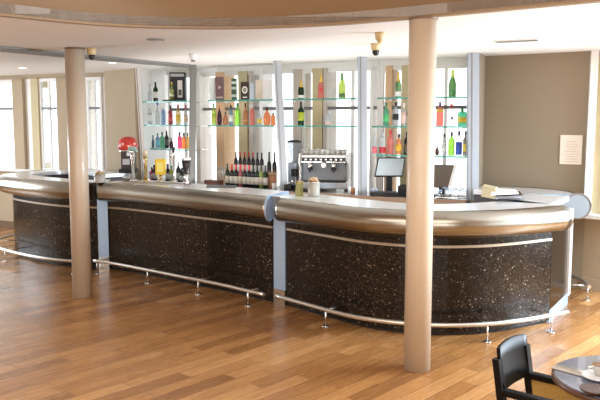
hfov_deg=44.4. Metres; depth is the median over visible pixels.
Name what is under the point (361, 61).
post
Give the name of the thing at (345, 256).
bar counter
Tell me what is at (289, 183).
canister
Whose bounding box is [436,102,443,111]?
bottle
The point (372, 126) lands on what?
glass shelf
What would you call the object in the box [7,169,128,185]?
countertop
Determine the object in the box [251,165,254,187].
bottle
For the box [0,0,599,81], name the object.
ceiling
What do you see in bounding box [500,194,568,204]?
countertop
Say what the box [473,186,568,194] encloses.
countertop
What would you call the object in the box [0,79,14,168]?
window
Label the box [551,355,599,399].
round table
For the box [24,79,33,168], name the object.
wall pier
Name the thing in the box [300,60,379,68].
trim
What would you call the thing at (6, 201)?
wall
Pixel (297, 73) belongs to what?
wall pier
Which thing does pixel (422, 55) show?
round column
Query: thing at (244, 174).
bottle
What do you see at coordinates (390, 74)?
wall pier
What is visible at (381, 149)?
bottle
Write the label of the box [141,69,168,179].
wall
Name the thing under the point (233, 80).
gift box
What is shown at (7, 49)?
trim
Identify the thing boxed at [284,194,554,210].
countertop
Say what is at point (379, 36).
smoke detector
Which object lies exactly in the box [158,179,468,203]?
countertop
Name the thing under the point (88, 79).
window
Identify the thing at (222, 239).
bar counter
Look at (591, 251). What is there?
wall
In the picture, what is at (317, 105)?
wall pier
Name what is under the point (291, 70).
window
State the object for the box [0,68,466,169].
window
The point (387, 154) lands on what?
glass shelf
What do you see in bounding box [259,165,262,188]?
bottle
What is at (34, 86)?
wall pier
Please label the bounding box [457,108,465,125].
bottle
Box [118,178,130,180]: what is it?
bar mat
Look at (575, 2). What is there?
trim
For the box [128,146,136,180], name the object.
tap
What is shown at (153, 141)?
bottle
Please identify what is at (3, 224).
baseboard
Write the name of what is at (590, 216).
trim
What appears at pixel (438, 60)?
trim
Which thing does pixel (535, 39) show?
ceiling vent
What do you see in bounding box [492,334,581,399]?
armchair
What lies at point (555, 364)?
fork
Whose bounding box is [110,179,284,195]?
countertop
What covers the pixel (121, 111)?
wall
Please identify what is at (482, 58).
wall
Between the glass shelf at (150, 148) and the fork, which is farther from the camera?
the glass shelf at (150, 148)
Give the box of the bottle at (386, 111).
[383,102,388,125]
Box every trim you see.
[0,0,599,29]
[0,46,190,67]
[0,168,33,171]
[166,67,217,74]
[218,64,299,71]
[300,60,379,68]
[380,57,466,65]
[583,50,599,213]
[585,213,599,219]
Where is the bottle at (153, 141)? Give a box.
[152,135,154,147]
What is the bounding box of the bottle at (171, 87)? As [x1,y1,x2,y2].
[170,81,173,99]
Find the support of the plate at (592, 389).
on the round table
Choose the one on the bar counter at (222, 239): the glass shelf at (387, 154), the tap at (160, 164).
the tap at (160, 164)
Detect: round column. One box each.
[64,47,91,297]
[404,16,437,372]
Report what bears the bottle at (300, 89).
on the glass shelf at (315, 98)
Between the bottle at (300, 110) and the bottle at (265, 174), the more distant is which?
the bottle at (265, 174)
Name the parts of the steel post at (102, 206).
kick plate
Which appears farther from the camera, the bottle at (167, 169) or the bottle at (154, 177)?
the bottle at (154, 177)
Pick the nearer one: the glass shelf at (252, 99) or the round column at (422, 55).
the round column at (422, 55)
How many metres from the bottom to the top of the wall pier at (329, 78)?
1.900 m
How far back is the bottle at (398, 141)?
8.60 m
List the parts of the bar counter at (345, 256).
kick plate, stone panel, foot rail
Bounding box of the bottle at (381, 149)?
[379,132,385,152]
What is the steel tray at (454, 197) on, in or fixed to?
on the countertop at (333, 192)
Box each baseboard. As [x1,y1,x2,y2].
[0,220,13,228]
[581,277,599,291]
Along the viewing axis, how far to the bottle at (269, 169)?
9.73 m
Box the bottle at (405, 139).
[404,132,406,154]
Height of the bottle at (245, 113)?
0.288 m
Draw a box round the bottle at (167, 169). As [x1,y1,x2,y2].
[165,164,169,181]
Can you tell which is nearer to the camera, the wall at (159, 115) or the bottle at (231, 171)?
the bottle at (231, 171)
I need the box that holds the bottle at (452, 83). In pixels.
[448,70,455,96]
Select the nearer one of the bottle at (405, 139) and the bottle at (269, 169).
the bottle at (405, 139)
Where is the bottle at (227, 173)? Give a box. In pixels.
[225,164,229,184]
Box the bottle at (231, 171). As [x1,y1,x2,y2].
[230,164,233,184]
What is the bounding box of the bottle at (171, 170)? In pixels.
[169,166,172,181]
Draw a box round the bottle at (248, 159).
[247,152,250,171]
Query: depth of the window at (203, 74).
10.82 m
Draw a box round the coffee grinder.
[287,140,301,189]
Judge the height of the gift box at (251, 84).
0.216 m
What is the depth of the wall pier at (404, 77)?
8.96 m
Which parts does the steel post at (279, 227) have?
kick plate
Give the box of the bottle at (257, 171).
[255,165,258,187]
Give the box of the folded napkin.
[551,365,582,376]
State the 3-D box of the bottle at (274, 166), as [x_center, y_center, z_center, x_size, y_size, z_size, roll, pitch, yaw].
[-0.336,-0.401,9.710,0.061,0.460,0.061,0,6,0]
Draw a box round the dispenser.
[118,137,137,172]
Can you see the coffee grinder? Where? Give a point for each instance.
(293, 167)
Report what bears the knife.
on the round table
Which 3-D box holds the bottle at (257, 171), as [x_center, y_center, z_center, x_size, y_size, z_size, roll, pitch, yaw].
[-0.554,-0.302,9.546,0.063,0.300,0.063,0,6,0]
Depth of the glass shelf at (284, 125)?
8.99 m
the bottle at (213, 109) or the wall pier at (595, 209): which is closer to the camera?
the wall pier at (595, 209)
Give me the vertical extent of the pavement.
0.100 m
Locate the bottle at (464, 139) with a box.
[462,131,465,155]
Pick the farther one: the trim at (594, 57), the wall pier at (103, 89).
the wall pier at (103, 89)
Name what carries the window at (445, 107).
in the wall
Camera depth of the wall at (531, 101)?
8.16 m
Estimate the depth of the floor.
5.99 m
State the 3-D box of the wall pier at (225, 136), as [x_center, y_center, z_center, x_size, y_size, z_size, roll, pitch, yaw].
[-1.059,-0.874,10.482,0.139,1.900,0.270,4,7,30]
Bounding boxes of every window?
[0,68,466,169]
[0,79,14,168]
[38,78,58,169]
[86,77,103,169]
[168,73,215,179]
[224,69,292,185]
[302,66,380,190]
[379,63,466,193]
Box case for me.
[162,72,186,100]
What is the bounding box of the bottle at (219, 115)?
[217,105,221,124]
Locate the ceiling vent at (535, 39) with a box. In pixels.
[493,38,540,42]
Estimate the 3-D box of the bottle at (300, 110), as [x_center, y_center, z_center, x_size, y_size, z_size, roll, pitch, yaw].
[0.013,-1.084,9.208,0.079,0.298,0.079,0,6,0]
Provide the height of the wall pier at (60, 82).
1.500 m
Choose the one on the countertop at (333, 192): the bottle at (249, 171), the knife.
the bottle at (249, 171)
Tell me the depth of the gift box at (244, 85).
9.55 m
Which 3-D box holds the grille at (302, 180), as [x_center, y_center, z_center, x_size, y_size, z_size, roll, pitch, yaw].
[0.293,-0.236,9.083,0.540,0.012,0.130,1,6,6]
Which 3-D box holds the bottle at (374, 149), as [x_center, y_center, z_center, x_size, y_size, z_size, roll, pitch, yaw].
[0.888,-0.672,8.748,0.061,0.250,0.060,0,6,0]
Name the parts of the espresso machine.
panel, control panel, cup rail, panel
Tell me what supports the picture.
attached to the case
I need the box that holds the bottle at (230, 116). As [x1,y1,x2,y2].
[229,105,232,120]
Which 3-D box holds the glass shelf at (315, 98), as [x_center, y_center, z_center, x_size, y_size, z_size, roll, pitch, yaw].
[0.301,-1.248,9.179,1.169,0.025,0.526,4,7,30]
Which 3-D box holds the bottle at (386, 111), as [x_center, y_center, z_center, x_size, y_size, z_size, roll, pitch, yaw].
[1.014,-1.010,8.653,0.067,0.273,0.067,0,6,0]
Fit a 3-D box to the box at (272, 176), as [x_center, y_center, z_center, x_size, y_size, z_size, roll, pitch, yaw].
[-0.362,-0.256,9.578,0.122,0.200,0.122,0,6,0]
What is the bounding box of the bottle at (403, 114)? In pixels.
[401,103,406,123]
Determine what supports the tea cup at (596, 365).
on the saucer
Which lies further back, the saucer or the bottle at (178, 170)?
the bottle at (178, 170)
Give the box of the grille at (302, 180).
[302,180,345,181]
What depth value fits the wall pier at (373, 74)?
9.20 m
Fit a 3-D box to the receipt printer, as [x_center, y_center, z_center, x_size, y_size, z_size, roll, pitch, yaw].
[1.232,-0.112,8.554,0.150,0.139,0.180,3,7,24]
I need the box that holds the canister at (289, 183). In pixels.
[287,182,290,190]
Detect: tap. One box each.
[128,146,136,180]
[142,150,149,181]
[155,159,165,181]
[170,147,177,181]
[181,157,190,182]
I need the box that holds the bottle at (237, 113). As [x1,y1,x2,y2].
[234,103,240,124]
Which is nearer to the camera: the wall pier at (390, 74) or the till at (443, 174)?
the till at (443, 174)
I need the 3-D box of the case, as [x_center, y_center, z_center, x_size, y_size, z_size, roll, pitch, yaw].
[-1.741,-1.570,10.187,0.306,0.393,0.170,0,6,0]
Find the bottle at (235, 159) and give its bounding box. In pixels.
[234,152,237,171]
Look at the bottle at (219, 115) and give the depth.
9.82 m
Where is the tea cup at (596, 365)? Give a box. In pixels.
[588,362,599,376]
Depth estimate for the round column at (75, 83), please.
7.51 m
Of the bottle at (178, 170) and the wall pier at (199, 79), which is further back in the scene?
the wall pier at (199, 79)
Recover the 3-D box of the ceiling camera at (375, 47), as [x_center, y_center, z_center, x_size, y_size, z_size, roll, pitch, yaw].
[0.722,-1.434,7.009,0.097,0.115,0.097,0,6,0]
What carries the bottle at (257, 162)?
on the step
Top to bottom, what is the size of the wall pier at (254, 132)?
1.900 m
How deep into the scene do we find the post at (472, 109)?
8.05 m
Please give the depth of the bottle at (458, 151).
8.31 m
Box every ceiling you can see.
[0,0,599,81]
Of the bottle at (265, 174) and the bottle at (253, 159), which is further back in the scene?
the bottle at (253, 159)
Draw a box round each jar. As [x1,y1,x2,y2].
[93,170,105,182]
[308,177,319,196]
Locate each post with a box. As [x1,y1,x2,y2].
[96,179,110,269]
[135,68,147,179]
[189,65,196,183]
[271,193,302,305]
[273,61,286,190]
[357,57,366,195]
[466,53,478,199]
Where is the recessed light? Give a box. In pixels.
[147,38,163,40]
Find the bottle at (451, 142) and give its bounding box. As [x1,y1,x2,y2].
[448,132,454,155]
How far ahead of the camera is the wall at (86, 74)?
11.91 m
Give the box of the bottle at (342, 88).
[338,73,345,97]
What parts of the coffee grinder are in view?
hopper lid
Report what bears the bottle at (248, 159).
on the step
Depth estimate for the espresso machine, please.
9.09 m
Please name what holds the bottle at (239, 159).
on the step
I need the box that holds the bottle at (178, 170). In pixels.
[176,162,180,181]
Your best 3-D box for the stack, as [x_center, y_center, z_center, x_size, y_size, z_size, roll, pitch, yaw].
[1.949,-0.068,7.117,0.376,0.100,0.799,1,6,13]
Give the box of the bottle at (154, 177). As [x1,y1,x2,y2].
[152,165,156,180]
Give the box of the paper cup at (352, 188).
[350,187,355,193]
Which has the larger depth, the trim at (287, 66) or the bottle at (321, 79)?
the trim at (287, 66)
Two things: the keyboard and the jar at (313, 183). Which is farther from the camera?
the keyboard
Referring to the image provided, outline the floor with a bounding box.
[0,227,599,399]
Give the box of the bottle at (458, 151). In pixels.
[455,131,461,154]
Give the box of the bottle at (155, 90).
[153,82,157,100]
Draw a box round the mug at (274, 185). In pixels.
[272,183,278,189]
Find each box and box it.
[209,77,215,99]
[215,77,223,99]
[231,78,236,99]
[241,82,248,99]
[250,83,253,99]
[256,80,271,98]
[268,172,276,187]
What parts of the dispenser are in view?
plate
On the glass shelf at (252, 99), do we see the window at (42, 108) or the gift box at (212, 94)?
the gift box at (212, 94)
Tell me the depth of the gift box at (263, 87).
9.39 m
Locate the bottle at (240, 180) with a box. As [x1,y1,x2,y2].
[238,164,242,186]
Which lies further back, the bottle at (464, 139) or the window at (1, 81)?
the window at (1, 81)
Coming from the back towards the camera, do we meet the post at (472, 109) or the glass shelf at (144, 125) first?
the glass shelf at (144, 125)
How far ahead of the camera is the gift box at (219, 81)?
9.75 m
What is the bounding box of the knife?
[559,364,583,370]
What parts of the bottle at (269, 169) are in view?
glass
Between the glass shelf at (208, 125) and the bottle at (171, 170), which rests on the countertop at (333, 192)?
the bottle at (171, 170)
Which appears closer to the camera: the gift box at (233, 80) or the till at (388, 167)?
the till at (388, 167)
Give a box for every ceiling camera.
[87,48,95,59]
[371,43,380,55]
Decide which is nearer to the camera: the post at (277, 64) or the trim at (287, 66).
the post at (277, 64)
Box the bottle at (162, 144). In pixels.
[160,132,164,147]
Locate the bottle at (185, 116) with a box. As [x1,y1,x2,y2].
[184,105,187,120]
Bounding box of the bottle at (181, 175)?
[179,168,183,182]
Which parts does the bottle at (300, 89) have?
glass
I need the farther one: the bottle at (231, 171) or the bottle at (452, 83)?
the bottle at (231, 171)
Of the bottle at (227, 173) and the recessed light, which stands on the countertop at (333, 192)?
the bottle at (227, 173)
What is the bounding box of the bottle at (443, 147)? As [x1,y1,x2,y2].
[441,134,446,151]
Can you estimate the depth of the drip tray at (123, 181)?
8.61 m
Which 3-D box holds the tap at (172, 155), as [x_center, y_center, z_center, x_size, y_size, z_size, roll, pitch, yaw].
[-1.526,-0.426,8.862,0.090,0.425,0.161,0,6,0]
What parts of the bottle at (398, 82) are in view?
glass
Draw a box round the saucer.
[581,369,599,381]
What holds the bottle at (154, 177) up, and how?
on the countertop at (333, 192)
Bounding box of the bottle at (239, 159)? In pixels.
[238,152,241,171]
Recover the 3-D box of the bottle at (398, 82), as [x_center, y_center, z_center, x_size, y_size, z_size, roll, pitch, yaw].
[1.143,-1.341,8.558,0.072,0.295,0.072,0,6,0]
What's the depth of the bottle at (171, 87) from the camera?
10.15 m
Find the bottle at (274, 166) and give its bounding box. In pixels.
[272,152,276,172]
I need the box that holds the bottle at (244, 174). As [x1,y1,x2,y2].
[242,165,246,187]
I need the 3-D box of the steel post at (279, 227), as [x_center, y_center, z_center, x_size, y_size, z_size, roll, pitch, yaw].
[-0.092,0.489,7.429,0.256,1.100,0.505,5,8,39]
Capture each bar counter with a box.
[0,169,135,273]
[93,179,288,306]
[274,194,573,342]
[473,185,591,300]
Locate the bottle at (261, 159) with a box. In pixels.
[260,153,263,172]
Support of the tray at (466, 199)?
on the steel tray at (454, 197)
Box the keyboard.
[372,191,397,196]
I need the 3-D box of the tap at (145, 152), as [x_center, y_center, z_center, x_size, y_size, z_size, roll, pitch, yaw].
[-1.886,-0.415,8.946,0.090,0.385,0.140,0,6,0]
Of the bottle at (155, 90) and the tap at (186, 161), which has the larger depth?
the bottle at (155, 90)
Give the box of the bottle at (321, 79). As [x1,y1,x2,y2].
[319,74,322,90]
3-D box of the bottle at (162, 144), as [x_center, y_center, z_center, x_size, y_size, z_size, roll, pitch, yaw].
[-1.971,-0.857,10.514,0.063,0.230,0.063,0,6,0]
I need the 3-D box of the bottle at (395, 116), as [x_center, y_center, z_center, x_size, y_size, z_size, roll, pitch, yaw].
[1.120,-1.008,8.605,0.072,0.278,0.072,0,6,0]
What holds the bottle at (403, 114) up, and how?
on the glass shelf at (372, 126)
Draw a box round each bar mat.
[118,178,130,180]
[206,185,236,187]
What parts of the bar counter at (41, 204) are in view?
foot rail, stone panel, kick plate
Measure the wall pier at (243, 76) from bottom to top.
1.900 m
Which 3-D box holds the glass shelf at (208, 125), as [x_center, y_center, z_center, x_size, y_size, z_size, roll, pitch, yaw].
[-0.729,-0.988,9.814,1.234,0.025,0.526,4,7,30]
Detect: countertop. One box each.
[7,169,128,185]
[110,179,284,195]
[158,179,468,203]
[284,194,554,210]
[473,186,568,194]
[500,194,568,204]
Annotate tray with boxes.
[123,181,191,184]
[204,179,223,184]
[435,195,468,200]
[435,198,467,200]
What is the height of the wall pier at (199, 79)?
1.900 m
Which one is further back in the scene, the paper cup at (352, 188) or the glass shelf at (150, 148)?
the glass shelf at (150, 148)
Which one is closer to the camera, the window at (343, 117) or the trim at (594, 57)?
the trim at (594, 57)
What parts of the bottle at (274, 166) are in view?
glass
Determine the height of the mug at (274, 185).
0.085 m
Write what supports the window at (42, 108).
in the wall at (6, 201)
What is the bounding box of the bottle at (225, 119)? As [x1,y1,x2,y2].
[223,112,227,124]
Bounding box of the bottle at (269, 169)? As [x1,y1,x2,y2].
[267,152,271,172]
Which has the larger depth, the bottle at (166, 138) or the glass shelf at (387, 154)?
the bottle at (166, 138)
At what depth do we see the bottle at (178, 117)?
10.24 m
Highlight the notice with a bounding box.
[559,135,582,164]
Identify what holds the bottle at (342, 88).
on the glass shelf at (315, 98)
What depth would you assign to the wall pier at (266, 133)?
10.09 m
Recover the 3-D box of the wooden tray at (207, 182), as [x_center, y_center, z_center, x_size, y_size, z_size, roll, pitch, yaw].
[-1.162,-0.230,9.910,0.230,0.075,0.150,4,7,30]
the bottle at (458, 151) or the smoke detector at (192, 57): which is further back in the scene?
the bottle at (458, 151)
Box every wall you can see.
[0,73,103,79]
[0,171,13,220]
[104,69,140,179]
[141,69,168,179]
[469,53,485,202]
[482,51,590,288]
[582,218,599,279]
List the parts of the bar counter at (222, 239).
foot rail, stone panel, kick plate, plate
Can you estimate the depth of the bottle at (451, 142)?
8.35 m
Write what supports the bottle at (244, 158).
on the step
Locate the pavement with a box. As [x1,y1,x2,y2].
[148,170,465,194]
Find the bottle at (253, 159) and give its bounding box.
[251,152,254,171]
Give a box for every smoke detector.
[189,54,196,61]
[375,32,384,42]
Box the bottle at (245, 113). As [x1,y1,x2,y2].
[243,103,247,124]
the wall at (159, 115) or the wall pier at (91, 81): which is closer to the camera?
the wall at (159, 115)
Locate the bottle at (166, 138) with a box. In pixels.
[164,130,168,147]
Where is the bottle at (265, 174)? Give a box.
[263,165,267,188]
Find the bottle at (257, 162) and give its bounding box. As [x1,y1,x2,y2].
[255,153,259,171]
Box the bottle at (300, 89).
[298,79,303,98]
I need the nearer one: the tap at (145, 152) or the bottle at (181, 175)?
the tap at (145, 152)
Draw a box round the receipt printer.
[398,184,405,196]
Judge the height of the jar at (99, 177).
0.154 m
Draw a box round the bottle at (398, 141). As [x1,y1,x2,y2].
[396,134,401,154]
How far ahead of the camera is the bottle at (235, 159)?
9.86 m
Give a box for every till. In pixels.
[374,157,405,191]
[434,164,456,196]
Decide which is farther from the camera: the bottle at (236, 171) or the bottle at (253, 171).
the bottle at (236, 171)
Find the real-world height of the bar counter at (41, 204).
1.095 m
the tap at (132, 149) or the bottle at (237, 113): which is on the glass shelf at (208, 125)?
the bottle at (237, 113)
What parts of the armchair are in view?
post, backrest, armrest, post, armrest, panel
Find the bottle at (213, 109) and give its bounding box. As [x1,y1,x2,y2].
[212,103,215,124]
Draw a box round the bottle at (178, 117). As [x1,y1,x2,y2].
[176,104,180,120]
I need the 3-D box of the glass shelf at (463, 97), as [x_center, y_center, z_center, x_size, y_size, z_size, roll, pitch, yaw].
[1.440,-1.184,8.592,1.126,0.025,0.526,3,7,24]
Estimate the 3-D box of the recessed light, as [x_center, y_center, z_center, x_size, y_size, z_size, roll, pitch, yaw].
[-1.304,-1.445,6.634,0.156,0.010,0.156,0,6,0]
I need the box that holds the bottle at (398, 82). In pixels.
[395,72,400,96]
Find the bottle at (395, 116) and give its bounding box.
[393,102,398,119]
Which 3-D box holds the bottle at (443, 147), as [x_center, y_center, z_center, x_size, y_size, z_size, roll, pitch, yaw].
[1.648,-0.632,8.408,0.063,0.245,0.063,0,6,0]
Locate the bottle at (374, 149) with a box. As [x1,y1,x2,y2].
[372,133,376,152]
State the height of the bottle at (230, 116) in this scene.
0.264 m
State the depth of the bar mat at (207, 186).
8.25 m
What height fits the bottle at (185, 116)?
0.272 m
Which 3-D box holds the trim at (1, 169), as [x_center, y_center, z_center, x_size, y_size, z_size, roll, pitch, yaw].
[-5.004,-0.523,12.504,4.394,0.040,0.280,3,7,25]
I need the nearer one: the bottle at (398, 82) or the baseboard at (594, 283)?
the baseboard at (594, 283)
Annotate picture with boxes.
[177,80,181,97]
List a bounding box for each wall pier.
[12,79,27,168]
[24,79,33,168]
[30,79,50,169]
[56,78,67,168]
[85,77,94,168]
[102,77,106,169]
[196,72,211,180]
[215,72,234,182]
[238,71,248,171]
[249,71,259,161]
[259,71,272,170]
[293,69,310,161]
[312,68,322,148]
[323,68,336,148]
[369,64,376,190]
[384,65,397,191]
[400,65,407,184]
[591,57,599,213]
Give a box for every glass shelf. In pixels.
[142,101,206,103]
[144,125,198,126]
[150,148,207,150]
[208,99,285,102]
[208,125,276,126]
[284,98,356,101]
[284,125,356,126]
[372,126,465,127]
[376,154,465,157]
[377,96,466,100]
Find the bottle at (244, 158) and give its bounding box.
[243,152,246,171]
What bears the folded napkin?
on the round table
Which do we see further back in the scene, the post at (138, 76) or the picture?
the post at (138, 76)
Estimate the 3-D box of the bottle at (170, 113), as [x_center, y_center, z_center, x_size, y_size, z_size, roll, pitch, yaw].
[-1.827,-1.197,10.365,0.063,0.269,0.063,0,6,0]
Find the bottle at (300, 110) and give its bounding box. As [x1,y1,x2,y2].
[298,101,303,124]
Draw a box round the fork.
[555,364,581,372]
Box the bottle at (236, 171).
[234,164,237,186]
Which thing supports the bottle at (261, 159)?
on the step
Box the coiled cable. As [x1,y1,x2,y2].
[442,187,464,190]
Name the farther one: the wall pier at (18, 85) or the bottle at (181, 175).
the wall pier at (18, 85)
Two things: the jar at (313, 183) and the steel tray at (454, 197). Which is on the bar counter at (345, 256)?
the jar at (313, 183)
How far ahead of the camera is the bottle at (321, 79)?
9.00 m
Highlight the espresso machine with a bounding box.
[298,149,350,191]
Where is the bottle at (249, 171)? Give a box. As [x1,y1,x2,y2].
[247,165,250,187]
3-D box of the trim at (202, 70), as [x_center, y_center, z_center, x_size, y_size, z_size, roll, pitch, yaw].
[-1.533,-1.859,10.634,1.073,0.065,0.120,5,8,37]
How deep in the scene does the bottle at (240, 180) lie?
9.66 m
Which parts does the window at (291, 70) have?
frame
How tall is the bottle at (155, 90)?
0.277 m
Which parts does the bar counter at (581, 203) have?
plate, foot rail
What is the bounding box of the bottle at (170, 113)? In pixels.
[168,105,172,124]
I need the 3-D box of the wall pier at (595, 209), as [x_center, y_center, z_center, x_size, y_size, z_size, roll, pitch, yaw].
[3.221,-0.684,7.854,0.220,1.660,0.150,6,9,42]
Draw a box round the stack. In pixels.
[481,184,522,198]
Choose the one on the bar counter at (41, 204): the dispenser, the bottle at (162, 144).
the dispenser
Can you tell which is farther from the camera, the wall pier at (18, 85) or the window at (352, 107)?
the wall pier at (18, 85)
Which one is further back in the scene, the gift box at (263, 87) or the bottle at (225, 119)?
the bottle at (225, 119)
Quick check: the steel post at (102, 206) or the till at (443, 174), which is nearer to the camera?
the till at (443, 174)
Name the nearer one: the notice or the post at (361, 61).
the notice
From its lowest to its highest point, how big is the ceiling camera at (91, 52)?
0.115 m

